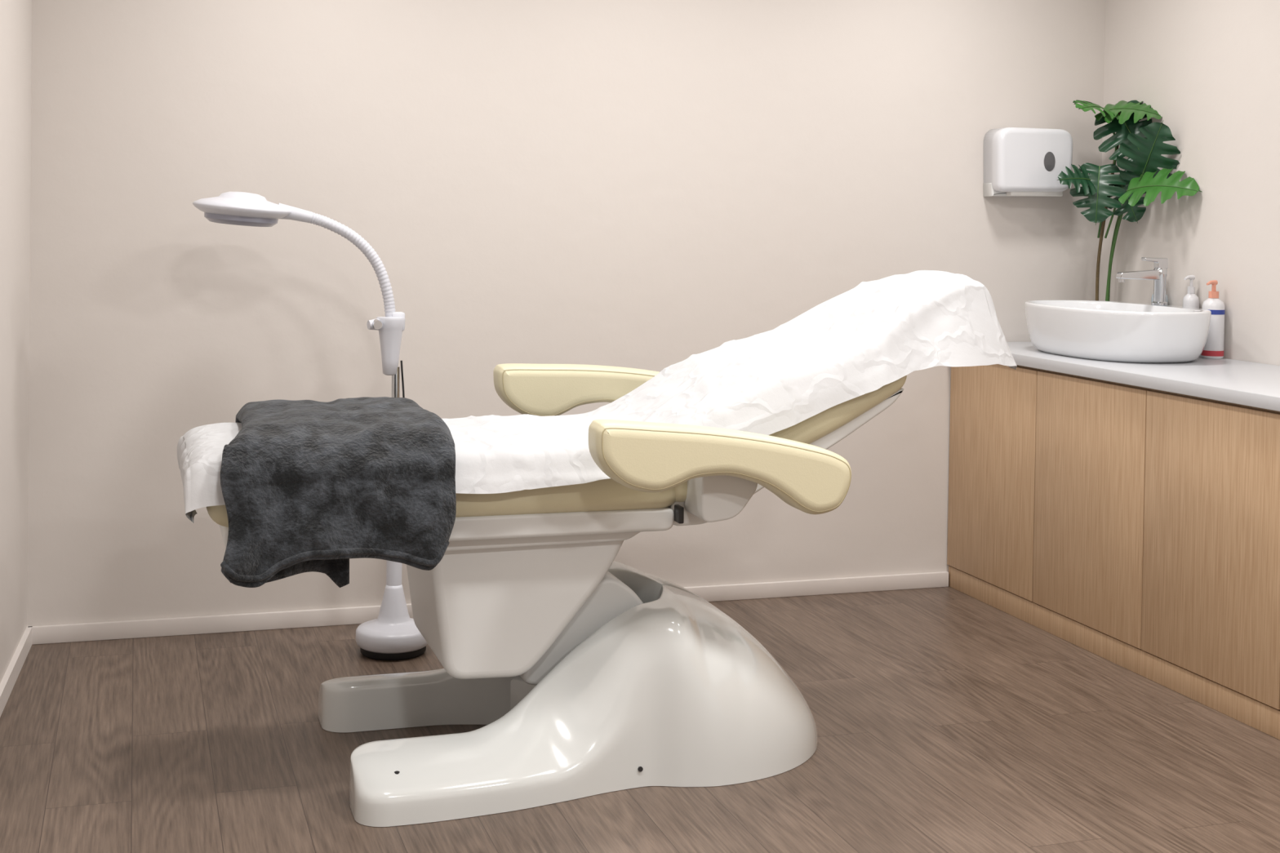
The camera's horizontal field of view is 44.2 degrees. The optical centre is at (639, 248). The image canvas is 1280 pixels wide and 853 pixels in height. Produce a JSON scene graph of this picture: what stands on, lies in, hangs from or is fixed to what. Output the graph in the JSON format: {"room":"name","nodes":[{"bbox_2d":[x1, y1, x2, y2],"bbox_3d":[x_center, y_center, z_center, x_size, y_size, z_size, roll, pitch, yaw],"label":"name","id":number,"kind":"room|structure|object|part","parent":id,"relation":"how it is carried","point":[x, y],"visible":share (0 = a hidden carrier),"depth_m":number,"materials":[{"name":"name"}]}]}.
{"room":"beauty treatment room","nodes":[
{"label":"beauty treatment room","id":0,"kind":"room"},
{"bbox_2d":[0,0,31,683],"bbox_3d":[-1.082,-0.029,1.857,0.001,2.650,6.203,1,1,-15],"label":"wall","id":1,"kind":"structure","parent":0,"point":[15,15],"depth_m":4.50,"materials":[{"name":"paint"}]},
{"bbox_2d":[0,626,32,716],"bbox_3d":[-1.094,1.268,1.885,0.016,0.055,6.203,1,1,-15],"label":"baseboard","id":2,"kind":"structure","parent":1,"relation":"attached to","point":[10,677],"depth_m":4.49,"materials":[{"name":"paint"}]},
{"bbox_2d":[26,0,1105,626],"bbox_3d":[-0.244,-0.086,5.374,4.400,2.650,0.001,1,1,-18],"label":"wall","id":3,"kind":"structure","parent":0,"point":[654,185],"depth_m":5.29,"materials":[{"name":"paint"}]},
{"bbox_2d":[31,571,948,644],"bbox_3d":[-0.377,1.210,5.356,3.185,0.055,0.016,1,1,-18],"label":"baseboard","id":4,"kind":"structure","parent":3,"relation":"attached to","point":[111,630],"depth_m":5.13,"materials":[{"name":"paint"}]},
{"bbox_2d":[982,127,1072,196],"bbox_3d":[1.441,-0.318,5.841,0.316,0.254,0.122,1,1,-18],"label":"paper towel dispenser","id":5,"kind":"object","parent":3,"relation":"attached to","point":[1019,162],"visible":0.95,"depth_m":5.79,"materials":[{"name":"plastic"}]},
{"bbox_2d":[982,182,1048,196],"bbox_3d":[1.427,-0.218,5.869,0.303,0.054,0.064,1,1,-18],"label":"paper towel","id":6,"kind":"object","parent":5,"relation":"on","point":[989,189],"depth_m":5.81,"materials":[{"name":"white paper"}]},
{"bbox_2d":[0,586,1279,852],"bbox_3d":[0.661,1.311,2.498,4.400,0.001,6.295,1,1,-18],"label":"floor","id":7,"kind":"structure","parent":0,"point":[947,721],"depth_m":3.93,"materials":[{"name":"brown wood"}]},
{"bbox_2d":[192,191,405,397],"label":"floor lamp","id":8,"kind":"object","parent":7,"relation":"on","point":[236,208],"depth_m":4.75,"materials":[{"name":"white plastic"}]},
{"bbox_3d":[-0.805,0.230,4.794,0.043,0.040,0.040,0,1,-31],"label":"clamp knob","id":9,"kind":"part","parent":8,"relation":"part of","materials":[{"name":"white plastic"}]},
{"bbox_3d":[-0.728,0.517,4.830,0.016,0.350,0.007,0,1,-30],"label":"cord","id":10,"kind":"part","parent":8,"relation":"part of","materials":[{"name":"black rubber"}]},
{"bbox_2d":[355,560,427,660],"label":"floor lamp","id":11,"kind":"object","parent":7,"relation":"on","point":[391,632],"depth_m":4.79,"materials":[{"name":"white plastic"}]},
{"bbox_2d":[206,363,906,826],"bbox_3d":[-0.096,0.683,4.107,2.027,1.165,1.120,1,1,-18],"label":"chair","id":12,"kind":"object","parent":7,"relation":"on","point":[587,673],"visible":0.74,"depth_m":3.74,"materials":[{"name":"cream vinyl"},{"name":"glossy white plastic"}]},
{"bbox_2d":[220,396,456,587],"bbox_3d":[-0.762,0.568,3.826,0.531,0.366,0.812,1,1,-18],"label":"throw blanket","id":13,"kind":"object","parent":12,"relation":"on","point":[308,486],"visible":1,"depth_m":3.50,"materials":[{"name":"grey fabric"}]},
{"bbox_2d":[206,478,675,527],"bbox_3d":[-0.513,0.549,3.928,1.120,0.146,0.612,1,1,-18],"label":"seat cushion","id":14,"kind":"object","parent":12,"relation":"on","point":[604,500],"depth_m":3.72,"materials":[{"name":"beige leather"}]},
{"bbox_3d":[-0.506,0.644,3.932,1.058,0.056,0.583,1,1,-18],"label":"seat frame","id":15,"kind":"part","parent":12,"relation":"part of","materials":[{"name":"white plastic"}]},
{"bbox_2d":[445,532,639,551],"bbox_3d":[-0.383,0.685,3.974,0.683,0.040,0.510,1,1,-18],"label":"frame","id":16,"kind":"object","parent":12,"relation":"on","point":[609,541],"depth_m":3.77,"materials":[{"name":"white plastic"}]},
{"bbox_3d":[-0.113,0.434,4.626,0.637,0.197,0.110,1,1,-18],"label":"armrest","id":17,"kind":"part","parent":12,"relation":"part of","materials":[{"name":"beige leather"}]},
{"bbox_3d":[-0.163,0.956,4.038,0.335,0.272,0.255,1,1,-18],"label":"lift arm","id":18,"kind":"part","parent":12,"relation":"part of"},
{"bbox_2d":[177,270,1017,523],"bbox_3d":[-0.070,0.331,4.067,2.142,0.554,0.710,1,1,-18],"label":"sheet","id":19,"kind":"object","parent":12,"relation":"on","point":[864,339],"visible":0.81,"depth_m":3.98,"materials":[{"name":"white paper"}]},
{"bbox_3d":[0.190,0.508,3.664,0.631,0.230,0.110,1,1,-18],"label":"armrest","id":20,"kind":"part","parent":12,"relation":"part of","materials":[{"name":"beige leather"}]},
{"bbox_2d":[675,375,906,502],"bbox_3d":[0.281,0.427,4.171,0.654,0.372,0.605,1,1,-18],"label":"cushion","id":21,"kind":"object","parent":12,"relation":"on","point":[824,429],"depth_m":3.93,"materials":[{"name":"beige leather"}]},
{"bbox_2d":[946,341,1279,740],"bbox_3d":[2.069,0.851,3.932,0.648,0.905,4.193,1,1,-18],"label":"vanity cabinet","id":22,"kind":"object","parent":7,"relation":"on","point":[1126,513],"visible":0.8,"depth_m":4.77,"materials":[{"name":"brown wood"}]},
{"bbox_3d":[1.241,0.789,5.558,0.022,0.776,0.581,1,1,-18],"label":"door","id":23,"kind":"part","parent":22,"relation":"part of","materials":[{"name":"brown wood"}]},
{"bbox_3d":[1.421,0.803,4.994,0.022,0.776,0.596,1,1,-18],"label":"door","id":24,"kind":"part","parent":22,"relation":"part of","materials":[{"name":"brown wood"}]},
{"bbox_2d":[1007,341,1279,411],"bbox_3d":[2.076,0.418,3.923,0.648,0.038,4.193,1,1,-18],"label":"countertop","id":25,"kind":"structure","parent":22,"relation":"on","point":[1255,384],"depth_m":4.78,"materials":[{"name":"stone"}]},
{"bbox_2d":[1024,299,1211,363],"bbox_3d":[1.610,0.278,5.361,0.474,0.168,0.724,1,1,-18],"label":"vessel sink","id":26,"kind":"object","parent":25,"relation":"on","point":[1095,330],"visible":1,"depth_m":5.09,"materials":[{"name":"white ceramic"}]},
{"bbox_2d":[1115,257,1168,305],"bbox_3d":[1.728,0.112,5.425,0.195,0.163,0.052,1,1,-18],"label":"tap","id":27,"kind":"object","parent":26,"relation":"on","point":[1158,274],"visible":1,"depth_m":5.43,"materials":[{"name":"silver metal"}]},
{"bbox_3d":[1.716,0.090,5.421,0.169,0.036,0.032,1,1,-18],"label":"spout","id":28,"kind":"part","parent":27,"relation":"part of","materials":[{"name":"silver metal"}]},
{"bbox_3d":[1.774,0.050,5.439,0.092,0.038,0.028,1,1,-18],"label":"handle","id":29,"kind":"part","parent":27,"relation":"part of","materials":[{"name":"silver metal"}]},
{"bbox_2d":[1057,99,1201,301],"bbox_3d":[1.799,-0.093,5.662,0.504,0.904,0.338,2,1,39],"label":"monstera","id":30,"kind":"object","parent":25,"relation":"on","point":[1142,141],"visible":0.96,"depth_m":5.70,"materials":[{"name":"green plant"}]},
{"bbox_3d":[1.694,-0.155,5.791,0.026,0.234,0.129,1,1,17],"label":"stem","id":31,"kind":"part","parent":30,"relation":"part of","materials":[{"name":"green plant"}]},
{"bbox_3d":[1.726,-0.117,5.812,0.043,0.795,0.103,1,1,-18],"label":"stem","id":32,"kind":"part","parent":30,"relation":"part of","materials":[{"name":"plant"}]},
{"bbox_3d":[1.735,-0.139,5.778,0.014,0.204,0.108,1,1,-12],"label":"stem","id":33,"kind":"part","parent":30,"relation":"part of","materials":[{"name":"green plant"}]},
{"bbox_3d":[1.724,-0.399,5.771,0.070,0.223,0.023,0,1,-36],"label":"stem","id":34,"kind":"part","parent":30,"relation":"part of","materials":[{"name":"green plant"}]},
{"bbox_3d":[1.770,0.030,5.745,0.043,0.506,0.264,1,1,-6],"label":"stem","id":35,"kind":"part","parent":30,"relation":"part of","materials":[{"name":"green plant"}]},
{"bbox_3d":[1.767,0.005,5.754,0.026,0.555,0.214,1,1,-18],"label":"stem","id":36,"kind":"part","parent":30,"relation":"part of","materials":[{"name":"green plant"}]},
{"bbox_2d":[1182,275,1199,308],"bbox_3d":[1.893,0.228,5.439,0.069,0.274,0.054,1,1,-18],"label":"soap dispenser bottle","id":37,"kind":"object","parent":25,"relation":"on","point":[1191,300],"visible":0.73,"depth_m":5.42,"materials":[{"name":"white plastic"}]},
{"bbox_2d":[1200,280,1225,359],"bbox_3d":[1.927,0.237,5.303,0.073,0.263,0.073,1,1,0],"label":"hand sanitizer bottle","id":38,"kind":"object","parent":25,"relation":"on","point":[1213,348],"visible":0.87,"depth_m":5.27,"materials":[{"name":"white plastic"}]},
{"bbox_3d":[1.603,0.818,4.423,0.022,0.776,0.596,1,1,-18],"label":"door","id":39,"kind":"part","parent":22,"relation":"part of","materials":[{"name":"brown wood"}]},
{"bbox_2d":[1098,0,1279,365],"bbox_3d":[2.697,0.006,3.062,0.001,2.650,6.195,1,1,-18],"label":"wall","id":40,"kind":"structure","parent":0,"point":[1210,68],"depth_m":5.39,"materials":[{"name":"paint"}]}
]}

